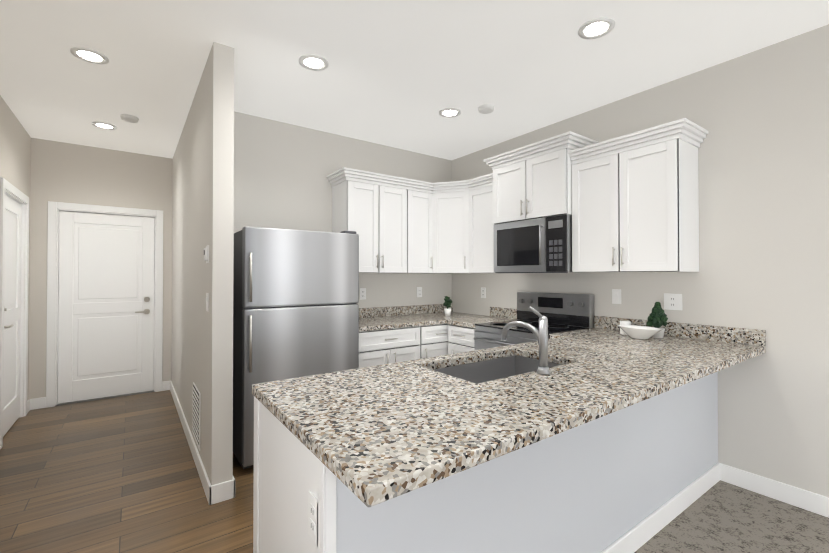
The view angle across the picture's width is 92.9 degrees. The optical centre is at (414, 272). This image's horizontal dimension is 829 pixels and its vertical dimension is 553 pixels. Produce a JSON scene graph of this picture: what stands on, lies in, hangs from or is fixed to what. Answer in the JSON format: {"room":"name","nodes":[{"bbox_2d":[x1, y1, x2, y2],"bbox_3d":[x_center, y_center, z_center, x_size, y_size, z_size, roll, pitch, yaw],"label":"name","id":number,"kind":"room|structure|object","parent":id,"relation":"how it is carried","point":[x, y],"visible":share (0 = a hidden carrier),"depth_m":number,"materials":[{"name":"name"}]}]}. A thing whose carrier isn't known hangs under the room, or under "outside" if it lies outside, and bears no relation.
{"room":"kitchen","nodes":[
{"label":"kitchen","id":0,"kind":"room"},
{"bbox_2d":[0,95,30,416],"bbox_3d":[-1.537,-0.021,0.631,0.100,2.740,8.330,0,-1,-36],"label":"wall","id":1,"kind":"structure","parent":0,"point":[15,154],"depth_m":3.47,"materials":[{"name":"paint"}]},
{"bbox_2d":[3,194,21,436],"bbox_3d":[-3.505,0.358,3.432,0.097,2.010,0.792,0,-1,-36],"label":"door","id":2,"kind":"structure","parent":1,"relation":"in","point":[12,308],"depth_m":3.49,"materials":[{"name":"white wood"}]},
{"bbox_2d":[0,177,28,448],"bbox_3d":[-3.526,0.320,3.417,0.106,2.110,0.960,0,-1,-36],"label":"door frame","id":3,"kind":"structure","parent":1,"relation":"attached to","point":[7,187],"depth_m":3.75,"materials":[{"name":"white wood"}]},
{"bbox_2d":[29,138,172,398],"bbox_3d":[-3.397,0.014,4.362,1.435,2.740,0.100,0,-1,-36],"label":"wall","id":4,"kind":"structure","parent":0,"point":[71,173],"depth_m":4.20,"materials":[{"name":"paint"}]},
{"bbox_2d":[46,201,162,407],"bbox_3d":[-3.379,0.329,4.356,1.000,2.110,0.106,0,-1,-36],"label":"door frame","id":5,"kind":"structure","parent":4,"relation":"attached to","point":[54,208],"depth_m":4.12,"materials":[{"name":"white wood"}]},
{"bbox_2d":[58,211,154,403],"bbox_3d":[-3.366,0.365,4.337,0.832,2.010,0.101,0,-1,-36],"label":"front door","id":6,"kind":"structure","parent":4,"relation":"in","point":[106,311],"depth_m":4.33,"materials":[{"name":"white wood"}]},
{"bbox_2d":[0,390,253,552],"bbox_3d":[0.113,1.410,1.804,4.165,0.100,8.330,0,-1,-36],"label":"floor","id":7,"kind":"structure","parent":0,"point":[116,475],"depth_m":2.50,"materials":[{"name":"brown wood"}]},
{"bbox_2d":[233,226,358,468],"bbox_3d":[-0.993,0.523,3.172,0.865,1.700,0.770,0,-1,-36],"label":"fridge","id":8,"kind":"object","parent":7,"relation":"on","point":[295,305],"visible":0.79,"depth_m":2.84,"materials":[{"name":"grey metal"}]},
{"bbox_2d":[256,406,495,552],"bbox_3d":[-0.154,0.920,1.540,0.696,0.876,0.575,0,-1,-36],"label":"base cabinet","id":9,"kind":"object","parent":7,"relation":"on","point":[300,507],"depth_m":1.20,"materials":[{"name":"paint"}]},
{"bbox_2d":[252,330,765,509],"bbox_3d":[0.746,0.467,1.975,2.744,0.039,0.946,0,-1,-36],"label":"countertop","id":10,"kind":"structure","parent":9,"relation":"on","point":[386,433],"depth_m":1.34,"materials":[{"name":"beige stone"}]},
{"bbox_2d":[428,354,563,381],"bbox_3d":[0.421,0.571,1.944,0.760,0.194,0.455,0,-1,-36],"label":"sink","id":11,"kind":"object","parent":10,"relation":"in","point":[480,369],"depth_m":2.19,"materials":[{"name":"grey metal"}]},
{"bbox_2d":[501,306,555,373],"bbox_3d":[0.494,0.297,1.812,0.090,0.297,0.270,0,-1,-36],"label":"faucet","id":12,"kind":"object","parent":10,"relation":"on","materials":[{"name":"silver metal"}]},
{"bbox_2d":[620,321,630,334],"bbox_3d":[1.544,0.407,2.885,0.076,0.095,0.076,0,-1,-36],"label":"cup","id":13,"kind":"object","parent":10,"relation":"on","point":[622,332],"visible":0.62,"depth_m":2.87,"materials":[{"name":"white ceramic"}]},
{"bbox_2d":[617,325,662,339],"bbox_3d":[1.534,0.413,2.693,0.169,0.078,0.299,0,-1,-36],"label":"bowl","id":14,"kind":"object","parent":10,"relation":"on","point":[639,332],"visible":1,"depth_m":2.66,"materials":[{"name":"white ceramic"}]},
{"bbox_2d":[646,302,667,337],"bbox_3d":[1.694,0.329,2.763,0.131,0.249,0.129,0,-1,-36],"label":"topiary plant","id":15,"kind":"object","parent":10,"relation":"on","point":[657,318],"visible":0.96,"depth_m":2.73,"materials":[{"name":"green plant"}]},
{"bbox_2d":[359,327,426,367],"bbox_3d":[-0.373,0.940,3.765,0.757,0.876,0.621,0,-1,-36],"label":"base cabinet","id":16,"kind":"object","parent":7,"relation":"on","point":[392,334],"depth_m":3.51,"materials":[{"name":"white wood"}]},
{"bbox_2d":[359,311,485,330],"bbox_3d":[-0.026,0.485,4.010,1.623,0.039,0.635,0,-1,-36],"label":"countertop","id":17,"kind":"structure","parent":16,"relation":"on","point":[381,322],"depth_m":3.79,"materials":[{"name":"beige stone"}]},
{"bbox_2d":[443,296,451,315],"bbox_3d":[0.360,0.362,4.277,0.108,0.210,0.143,0,-1,-36],"label":"plant","id":18,"kind":"object","parent":17,"relation":"on","point":[447,303],"visible":1,"depth_m":4.25,"materials":[{"name":"green plant"}]},
{"bbox_2d":[427,323,447,357],"bbox_3d":[0.036,0.943,4.059,0.522,0.876,0.621,0,-1,-36],"label":"base cabinet","id":19,"kind":"object","parent":7,"relation":"on","point":[437,336],"depth_m":3.82,"materials":[{"name":"white wood"}]},
{"bbox_2d":[446,323,475,353],"bbox_3d":[0.687,0.941,3.872,0.621,0.876,0.407,0,-1,-36],"label":"base cabinet","id":20,"kind":"object","parent":7,"relation":"on","point":[461,335],"depth_m":3.70,"materials":[{"name":"white wood"}]},
{"bbox_2d":[446,315,516,326],"bbox_3d":[0.681,0.483,3.873,0.635,0.039,0.407,0,-1,-36],"label":"countertop","id":21,"kind":"structure","parent":20,"relation":"on","point":[492,318],"depth_m":3.79,"materials":[{"name":"beige stone"}]},
{"bbox_2d":[474,292,593,349],"bbox_3d":[0.987,0.780,3.368,0.711,1.190,0.756,0,-1,-36],"label":"range","id":22,"kind":"object","parent":7,"relation":"on","point":[564,312],"visible":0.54,"depth_m":3.39,"materials":[{"name":"silver metal"}]},
{"bbox_2d":[504,398,659,552],"bbox_3d":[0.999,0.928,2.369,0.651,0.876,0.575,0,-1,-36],"label":"panel","id":23,"kind":"object","parent":7,"relation":"on","point":[606,441],"depth_m":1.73,"materials":[{"name":"paint"}]},
{"bbox_2d":[171,42,233,484],"bbox_3d":[-1.991,0.006,3.538,0.115,2.740,2.880,0,-1,-36],"label":"wall","id":24,"kind":"structure","parent":0,"point":[202,219],"depth_m":2.47,"materials":[{"name":"paint"}]},
{"bbox_2d":[168,380,213,504],"bbox_3d":[-2.042,1.321,3.480,0.020,0.110,2.894,0,-1,-36],"label":"baseboard","id":25,"kind":"structure","parent":24,"relation":"attached to","point":[208,488],"depth_m":2.84,"materials":[{"name":"white wood"}]},
{"bbox_2d":[192,382,200,450],"bbox_3d":[-1.571,1.025,2.833,0.012,0.390,0.360,0,-1,-36],"label":"air vent","id":26,"kind":"object","parent":24,"relation":"in","point":[196,409],"visible":1,"depth_m":2.78,"materials":[{"name":"white metal"}]},
{"bbox_2d":[204,245,208,262],"bbox_3d":[-1.301,-0.114,2.459,0.022,0.110,0.085,0,-1,-36],"label":"thermostat","id":27,"kind":"object","parent":24,"relation":"attached to","point":[206,254],"visible":0.96,"depth_m":2.43,"materials":[{"name":"white plastic"}]},
{"bbox_2d":[206,293,208,311],"bbox_3d":[-1.296,0.186,2.459,0.011,0.116,0.072,0,-1,-36],"label":"light switch","id":28,"kind":"object","parent":24,"relation":"attached to","point":[207,302],"visible":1,"depth_m":2.44,"materials":[{"name":"white plastic"}]},
{"bbox_2d":[223,476,234,498],"bbox_3d":[-1.387,1.314,2.794,0.014,0.110,1.014,0,-1,-36],"label":"baseboard","id":29,"kind":"structure","parent":24,"relation":"attached to","point":[229,485],"depth_m":2.37,"materials":[{"name":"white wood"}]},
{"bbox_2d":[234,111,451,307],"bbox_3d":[-0.649,0.011,4.022,2.630,2.740,0.100,0,-1,-36],"label":"wall","id":30,"kind":"structure","parent":0,"point":[282,170],"depth_m":3.73,"materials":[{"name":"paint"}]},
{"bbox_2d":[360,288,365,299],"bbox_3d":[-0.528,0.221,4.040,0.072,0.116,0.008,0,-1,-36],"label":"electrical outlet","id":31,"kind":"object","parent":30,"relation":"attached to","point":[362,293],"visible":1,"depth_m":4.04,"materials":[{"name":"white plastic"}]},
{"bbox_2d":[331,174,402,272],"bbox_3d":[-0.413,-0.429,3.922,0.724,0.873,0.341,0,-1,-36],"label":"upper cabinet","id":32,"kind":"object","parent":30,"relation":"attached to","point":[372,208],"depth_m":3.74,"materials":[{"name":"white wood"}]},
{"bbox_2d":[359,303,452,318],"bbox_3d":[-0.205,0.418,4.261,1.623,0.099,0.020,0,-1,-36],"label":"backsplash","id":33,"kind":"structure","parent":30,"relation":"attached to","point":[364,313],"depth_m":4.29,"materials":[{"name":"beige stone"}]},
{"bbox_2d":[403,182,430,273],"bbox_3d":[-0.035,-0.427,4.167,0.429,0.873,0.383,0,-1,-36],"label":"upper cabinet","id":34,"kind":"object","parent":30,"relation":"attached to","point":[416,199],"depth_m":4.04,"materials":[{"name":"white wood"}]},
{"bbox_2d":[417,287,421,296],"bbox_3d":[0.057,0.225,4.460,0.072,0.116,0.008,0,-1,-36],"label":"electrical outlet","id":35,"kind":"object","parent":30,"relation":"attached to","point":[419,291],"visible":1,"depth_m":4.46,"materials":[{"name":"white plastic"}]},
{"bbox_2d":[0,0,828,159],"bbox_3d":[0.113,-1.430,1.831,4.165,0.100,8.330,0,-1,-36],"label":"ceiling","id":36,"kind":"structure","parent":0,"point":[400,74],"depth_m":2.54,"materials":[{"name":"paint"}]},
{"bbox_2d":[70,47,108,63],"bbox_3d":[-2.055,-1.369,2.495,0.190,0.009,0.190,0,-1,-36],"label":"recessed light","id":37,"kind":"object","parent":36,"relation":"in","point":[89,55],"visible":1,"depth_m":2.49,"materials":[{"name":"white plastic"}]},
{"bbox_2d":[91,121,116,129],"bbox_3d":[-2.875,-1.358,3.654,0.190,0.009,0.190,0,-1,-36],"label":"recessed light","id":38,"kind":"object","parent":36,"relation":"in","point":[104,125],"visible":0.98,"depth_m":3.65,"materials":[{"name":"white plastic"}]},
{"bbox_2d":[120,114,138,122],"bbox_3d":[-2.505,-1.347,3.464,0.132,0.034,0.132,0,-1,-36],"label":"smoke detector","id":39,"kind":"object","parent":36,"relation":"attached to","point":[129,118],"visible":1,"depth_m":3.43,"materials":[{"name":"white plastic"}]},
{"bbox_2d":[299,54,328,70],"bbox_3d":[-0.659,-1.368,2.575,0.190,0.009,0.190,0,-1,-36],"label":"recessed light","id":40,"kind":"object","parent":36,"relation":"in","point":[313,62],"visible":1,"depth_m":2.57,"materials":[{"name":"white plastic"}]},
{"bbox_2d":[439,108,460,117],"bbox_3d":[0.301,-1.361,3.363,0.190,0.009,0.190,0,-1,-36],"label":"recessed light","id":41,"kind":"object","parent":36,"relation":"in","point":[449,112],"visible":1,"depth_m":3.36,"materials":[{"name":"white"}]},
{"bbox_2d":[478,104,493,113],"bbox_3d":[0.594,-1.349,3.265,0.132,0.034,0.132,0,-1,-36],"label":"smoke detector","id":42,"kind":"object","parent":36,"relation":"attached to","point":[485,108],"visible":1,"depth_m":3.23,"materials":[{"name":"white plastic"}]},
{"bbox_2d":[578,17,614,38],"bbox_3d":[1.024,-1.372,2.220,0.190,0.009,0.190,0,-1,-36],"label":"recessed light","id":43,"kind":"object","parent":36,"relation":"in","point":[595,28],"visible":1,"depth_m":2.21,"materials":[{"name":"white"}]},
{"bbox_2d":[452,24,828,496],"bbox_3d":[2.312,-0.006,2.240,0.100,2.740,6.450,0,-1,-36],"label":"wall","id":44,"kind":"structure","parent":0,"point":[761,116],"depth_m":2.44,"materials":[{"name":"paint"}]},
{"bbox_2d":[431,182,470,273],"bbox_3d":[0.404,-0.426,4.282,0.616,0.873,0.709,0,-1,-36],"label":"upper cabinet","id":45,"kind":"object","parent":44,"relation":"attached to","point":[451,211],"depth_m":4.09,"materials":[{"name":"white wood"}]},
{"bbox_2d":[471,178,490,272],"bbox_3d":[0.775,-0.429,3.974,0.373,0.873,0.449,0,-1,-36],"label":"upper cabinet","id":46,"kind":"object","parent":44,"relation":"attached to","point":[480,191],"depth_m":3.89,"materials":[{"name":"white wood"}]},
{"bbox_2d":[481,287,485,297],"bbox_3d":[0.753,0.224,4.314,0.008,0.116,0.072,0,-1,-36],"label":"electrical outlet","id":47,"kind":"object","parent":44,"relation":"attached to","point":[483,292],"visible":1,"depth_m":4.31,"materials":[{"name":"white plastic"}]},
{"bbox_2d":[490,307,516,318],"bbox_3d":[0.931,0.416,4.053,0.020,0.099,0.407,0,-1,-36],"label":"backsplash","id":48,"kind":"structure","parent":44,"relation":"attached to","point":[507,313],"depth_m":4.03,"materials":[{"name":"beige stone"}]},
{"bbox_2d":[491,218,542,272],"bbox_3d":[1.056,-0.254,3.542,0.398,0.511,0.570,0,-1,-36],"label":"microwave","id":49,"kind":"object","parent":44,"relation":"attached to","point":[516,247],"depth_m":3.42,"materials":[{"name":"silver metal"}]},
{"bbox_2d":[491,142,594,225],"bbox_3d":[1.114,-0.719,3.473,0.411,0.541,0.760,0,-1,-36],"label":"upper cabinet","id":50,"kind":"object","parent":44,"relation":"attached to","point":[569,202],"depth_m":3.29,"materials":[{"name":"white wood"}]},
{"bbox_2d":[543,214,570,272],"bbox_3d":[1.277,-0.257,3.235,0.398,0.511,0.186,0,-1,-36],"label":"control panel","id":51,"kind":"object","parent":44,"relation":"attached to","point":[556,231],"depth_m":3.11,"materials":[{"name":"black plastic"}]},
{"bbox_2d":[612,289,620,303],"bbox_3d":[1.604,0.192,3.127,0.011,0.116,0.072,0,-1,-36],"label":"light switch","id":52,"kind":"object","parent":44,"relation":"attached to","point":[616,296],"visible":1,"depth_m":3.13,"materials":[{"name":"white plastic"}]},
{"bbox_2d":[571,130,702,272],"bbox_3d":[1.580,-0.439,2.881,0.341,0.873,0.738,0,-1,-36],"label":"upper cabinet","id":53,"kind":"object","parent":44,"relation":"attached to","point":[635,205],"depth_m":2.68,"materials":[{"name":"white wood"}]},
{"bbox_2d":[664,293,681,309],"bbox_3d":[1.839,0.209,2.803,0.008,0.116,0.118,0,-1,-36],"label":"electrical outlet","id":54,"kind":"object","parent":44,"relation":"attached to","point":[672,301],"visible":1,"depth_m":2.80,"materials":[{"name":"white plastic"}]},
{"bbox_2d":[611,318,765,345],"bbox_3d":[1.852,0.405,2.771,0.020,0.100,0.946,0,-1,-36],"label":"backsplash","id":55,"kind":"structure","parent":44,"relation":"attached to","point":[678,330],"depth_m":2.61,"materials":[{"name":"beige stone"}]},
{"bbox_2d":[720,463,828,517],"bbox_3d":[3.069,1.286,1.079,0.014,0.110,3.700,0,-1,-36],"label":"baseboard","id":56,"kind":"structure","parent":44,"relation":"attached to","point":[816,503],"depth_m":2.34,"materials":[{"name":"white wood"}]},
{"bbox_2d":[634,480,828,552],"bbox_3d":[1.976,1.365,0.292,2.705,0.062,3.700,0,-1,-36],"label":"floor carpet","id":57,"kind":"object","parent":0,"point":[720,516],"visible":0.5,"depth_m":2.08,"materials":[{"name":"beige carpet"}]}
]}

